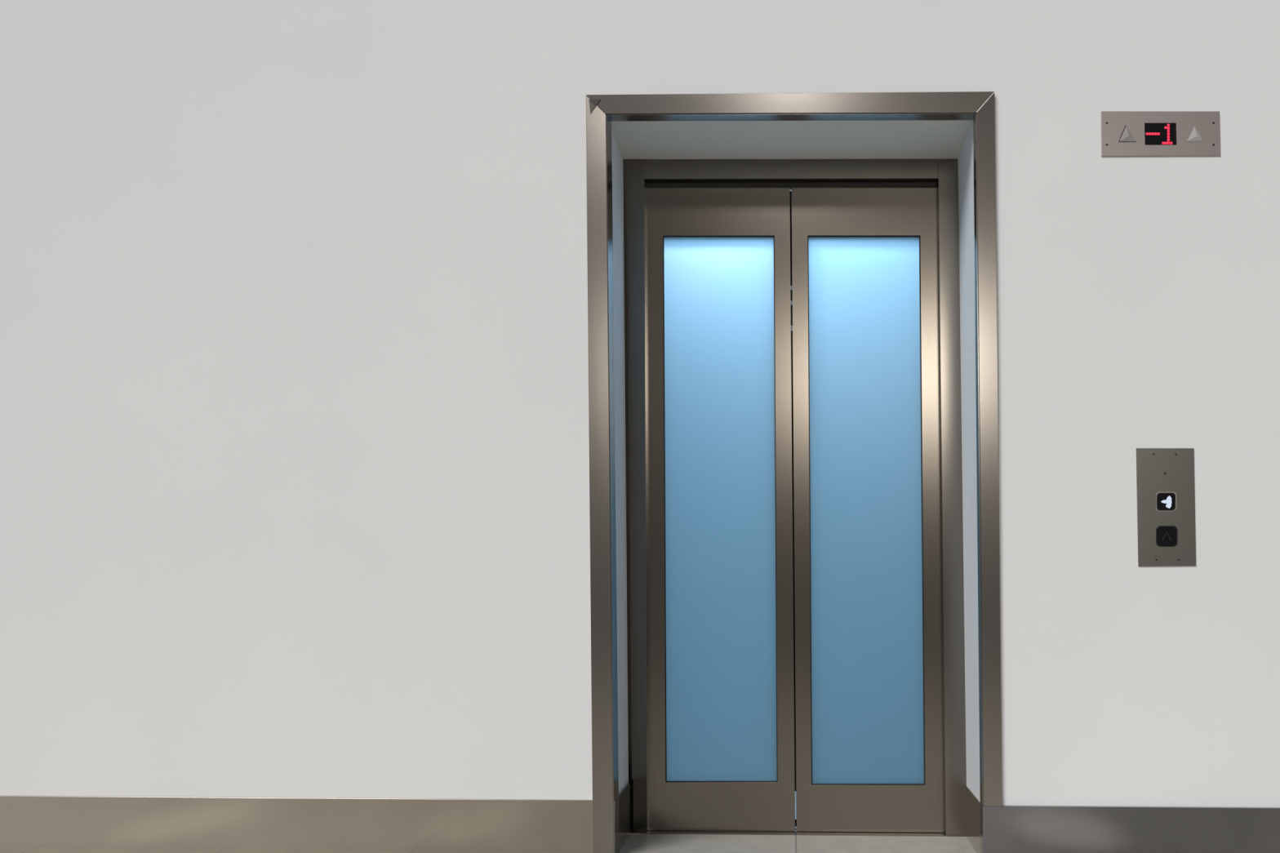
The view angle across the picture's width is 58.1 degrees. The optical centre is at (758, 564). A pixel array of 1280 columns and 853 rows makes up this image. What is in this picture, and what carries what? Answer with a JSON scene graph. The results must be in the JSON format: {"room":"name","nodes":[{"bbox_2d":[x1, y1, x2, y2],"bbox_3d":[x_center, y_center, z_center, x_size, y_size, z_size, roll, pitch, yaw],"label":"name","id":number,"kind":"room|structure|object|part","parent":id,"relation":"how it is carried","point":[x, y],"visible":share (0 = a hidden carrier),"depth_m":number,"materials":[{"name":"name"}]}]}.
{"room":"elevator lobby","nodes":[
{"label":"elevator lobby","id":0,"kind":"room"},
{"bbox_2d":[0,0,1279,807],"bbox_3d":[-0.645,-1.199,3.714,10.500,4.200,0.340,0,-1,2],"label":"wall","id":1,"kind":"structure","parent":0,"point":[294,428],"depth_m":3.54,"materials":[{"name":"paint"}]},
{"bbox_2d":[0,795,592,852],"bbox_3d":[-3.203,0.805,3.570,5.400,0.177,0.012,0,-1,2],"label":"board","id":2,"kind":"object","parent":1,"relation":"attached to","point":[28,824],"visible":1,"depth_m":3.51,"materials":[{"name":"metal"}]},
{"bbox_2d":[586,95,613,852],"bbox_3d":[-0.488,-0.278,3.514,0.096,2.350,0.015,0,-1,2],"label":"leg","id":3,"kind":"object","parent":1,"relation":"attached to","point":[596,132],"visible":1,"depth_m":3.51,"materials":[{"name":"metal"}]},
{"bbox_2d":[605,115,619,852],"bbox_3d":[-0.453,-0.248,3.540,0.043,2.291,0.059,0,-1,2],"label":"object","id":4,"kind":"object","parent":1,"relation":"attached to","point":[608,123],"visible":1,"depth_m":3.54,"materials":[{"name":"metal"}]},
{"bbox_2d":[613,781,630,852],"bbox_3d":[-0.441,0.812,3.663,0.012,0.177,0.350,0,-1,1],"label":"board","id":5,"kind":"object","parent":1,"relation":"attached to","point":[624,794],"visible":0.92,"depth_m":3.67,"materials":[{"name":"grey metal"}]},
{"bbox_2d":[622,160,648,833],"bbox_3d":[-0.417,-0.238,3.894,0.094,2.286,0.070,0,-1,2],"label":"door frame","id":6,"kind":"structure","parent":1,"relation":"attached to","point":[634,183],"depth_m":3.87,"materials":[{"name":"metal"}]},
{"bbox_2d":[645,187,795,831],"bbox_3d":[-0.142,-0.220,3.902,0.534,2.244,0.032,0,-1,2],"label":"elevator door","id":7,"kind":"structure","parent":1,"relation":"in","point":[738,806],"depth_m":3.88,"materials":[{"name":"grey metal"}]},
{"bbox_2d":[586,91,994,114],"bbox_3d":[0.094,-1.418,3.520,1.256,0.066,0.015,0,-1,2],"label":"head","id":8,"kind":"object","parent":1,"relation":"attached to","point":[946,102],"visible":1,"depth_m":3.51},
{"bbox_2d":[588,98,599,114],"bbox_3d":[-0.507,-1.416,3.529,0.037,0.049,0.007,0,-1,2],"label":"dent","id":9,"kind":"object","parent":8,"relation":"attached to","point":[593,103],"visible":1,"depth_m":3.53,"materials":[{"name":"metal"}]},
{"bbox_2d":[605,113,975,120],"bbox_3d":[0.097,-1.385,3.538,1.140,0.013,0.039,0,-1,2],"label":"door surround","id":10,"kind":"object","parent":1,"relation":"attached to","point":[715,117],"visible":1,"depth_m":3.54,"materials":[{"name":"metal"}]},
{"bbox_2d":[644,159,937,182],"bbox_3d":[0.109,-1.339,3.902,0.994,0.073,0.069,0,-1,2],"label":"header","id":11,"kind":"object","parent":1,"relation":"attached to","point":[655,170],"visible":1,"depth_m":3.87,"materials":[{"name":"metal"}]},
{"bbox_2d":[645,181,937,187],"bbox_3d":[0.111,-1.306,3.898,1.020,0.046,0.004,0,-1,2],"label":"hanger cover","id":12,"kind":"object","parent":1,"relation":"attached to","point":[880,184],"visible":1,"depth_m":3.90,"materials":[{"name":"black metal"}]},
{"bbox_2d":[791,187,944,833],"bbox_3d":[0.378,-0.217,3.887,0.537,2.239,0.032,0,-1,2],"label":"elevator door","id":13,"kind":"structure","parent":1,"relation":"in","point":[815,211],"depth_m":3.87,"materials":[{"name":"grey metal"}]},
{"bbox_2d":[937,159,966,836],"bbox_3d":[0.651,-0.230,3.864,0.094,2.273,0.070,0,-1,2],"label":"door frame","id":14,"kind":"structure","parent":1,"relation":"attached to","point":[948,289],"depth_m":3.83,"materials":[{"name":"metal"}]},
{"bbox_2d":[965,786,982,852],"bbox_3d":[0.689,0.818,3.628,0.012,0.169,0.357,0,-1,2],"label":"board","id":15,"kind":"object","parent":1,"relation":"attached to","point":[972,803],"visible":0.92,"depth_m":3.64,"materials":[{"name":"metal"}]},
{"bbox_2d":[973,112,982,852],"bbox_3d":[0.671,-0.243,3.494,0.023,2.284,0.029,0,-1,2],"label":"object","id":16,"kind":"object","parent":1,"relation":"attached to","point":[975,116],"visible":1,"depth_m":3.49,"materials":[{"name":"metal"}]},
{"bbox_2d":[976,92,1002,806],"bbox_3d":[0.702,-0.275,3.480,0.075,2.347,0.016,0,-1,2],"label":"leg","id":17,"kind":"object","parent":1,"relation":"attached to","point":[985,115],"visible":1,"depth_m":3.47,"materials":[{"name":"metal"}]},
{"bbox_2d":[982,805,1279,852],"bbox_3d":[2.635,0.817,3.403,3.919,0.169,0.018,0,-1,2],"label":"board","id":18,"kind":"object","parent":1,"relation":"attached to","point":[1005,828],"visible":1,"depth_m":3.44,"materials":[{"name":"grey metal"}]},
{"bbox_2d":[1100,111,1220,156],"bbox_3d":[1.228,-1.318,3.492,0.362,0.140,0.004,0,-1,2],"label":"panel","id":19,"kind":"object","parent":1,"relation":"attached to","point":[1209,132],"visible":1,"depth_m":3.49,"materials":[{"name":"metal"}]},
{"bbox_2d":[1120,126,1135,141],"bbox_3d":[1.127,-1.317,3.490,0.050,0.047,0.004,0,-1,2],"label":"arrow","id":20,"kind":"object","parent":19,"relation":"attached to","point":[1126,135],"visible":1,"depth_m":3.49,"materials":[{"name":"grey"}]},
{"bbox_2d":[1118,124,1136,142],"bbox_3d":[1.126,-1.318,3.493,0.054,0.052,0.001,0,-1,2],"label":"rim","id":21,"kind":"object","parent":20,"relation":"attached to","point":[1125,125],"depth_m":3.49,"materials":[{"name":"grey metal"}]},
{"bbox_2d":[1144,123,1176,144],"bbox_3d":[1.227,-1.316,3.490,0.097,0.068,0.001,0,-1,2],"label":"display","id":22,"kind":"object","parent":19,"relation":"attached to","point":[1151,139],"visible":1,"depth_m":3.49,"materials":[{"name":"black plastic"}]},
{"bbox_2d":[1146,124,1172,144],"bbox_3d":[1.222,-1.315,3.489,0.081,0.063,0.001,0,-1,2],"label":"digits","id":23,"kind":"object","parent":22,"relation":"attached to","point":[1168,142],"visible":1,"depth_m":3.49,"materials":[{"name":"red"}]},
{"bbox_2d":[1186,126,1202,141],"bbox_3d":[1.330,-1.315,3.484,0.048,0.047,0.004,0,-1,2],"label":"arrow","id":24,"kind":"object","parent":19,"relation":"attached to","point":[1194,135],"visible":1,"depth_m":3.48,"materials":[{"name":"grey"}]},
{"bbox_2d":[1136,448,1195,566],"bbox_3d":[1.236,-0.174,3.467,0.178,0.359,0.009,0,-1,2],"label":"panel","id":25,"kind":"object","parent":1,"relation":"attached to","point":[1166,491],"visible":1,"depth_m":3.47,"materials":[{"name":"metal"}]},
{"bbox_2d":[619,834,976,852],"bbox_3d":[-0.714,0.879,1.353,10.500,0.050,7.700,0,-1,2],"label":"floor","id":26,"kind":"structure","parent":0,"point":[634,843],"depth_m":3.69,"materials":[{"name":"tile"}]},
{"bbox_2d":[622,159,959,829],"bbox_3d":[0.127,-0.276,4.525,1.500,2.390,1.320,0,-1,2],"label":"elevator cab","id":27,"kind":"object","parent":26,"relation":"on","point":[623,159],"visible":0.02,"depth_m":4.11,"materials":[{"name":"grey metal"}]},
{"bbox_2d":[663,237,777,781],"bbox_3d":[-0.132,-0.194,3.895,0.396,1.864,0.001,0,-1,2],"label":"pane","id":28,"kind":"object","parent":27,"relation":"attached to","point":[719,359],"visible":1,"depth_m":3.90,"materials":[{"name":"blue glass"}]},
{"bbox_2d":[662,235,777,782],"bbox_3d":[-0.132,-0.194,3.892,0.396,1.864,0.003,0,-1,2],"label":"gasket","id":29,"kind":"object","parent":27,"relation":"attached to","point":[663,236],"visible":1,"depth_m":3.89,"materials":[{"name":"black rubber"}]},
{"bbox_2d":[790,191,796,826],"bbox_3d":[0.118,-0.198,3.913,0.036,2.178,0.003,0,-1,2],"label":"seal","id":30,"kind":"object","parent":27,"relation":"attached to","point":[790,191],"visible":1,"depth_m":3.91,"materials":[{"name":"black rubber"}]},
{"bbox_2d":[808,237,924,783],"bbox_3d":[0.364,-0.189,3.881,0.398,1.866,0.001,0,-1,2],"label":"pane","id":31,"kind":"object","parent":27,"relation":"attached to","point":[866,570],"visible":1,"depth_m":3.88,"materials":[{"name":"blue glass"}]},
{"bbox_2d":[807,235,924,784],"bbox_3d":[0.364,-0.189,3.878,0.398,1.866,0.003,0,-1,2],"label":"gasket","id":32,"kind":"object","parent":27,"relation":"attached to","point":[807,236],"visible":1,"depth_m":3.88,"materials":[{"name":"black rubber"}]},
{"bbox_2d":[630,829,964,836],"bbox_3d":[0.131,0.904,3.870,1.130,0.004,0.100,0,-1,2],"label":"plate","id":33,"kind":"object","parent":26,"relation":"on","point":[631,833],"depth_m":3.83,"materials":[{"name":"metal"}]},
{"bbox_3d":[0.130,0.902,3.852,1.028,0.001,0.009,0,-1,2],"label":"groove","id":34,"kind":"part","parent":33,"relation":"part of","materials":[{"name":"metal"}]}
]}

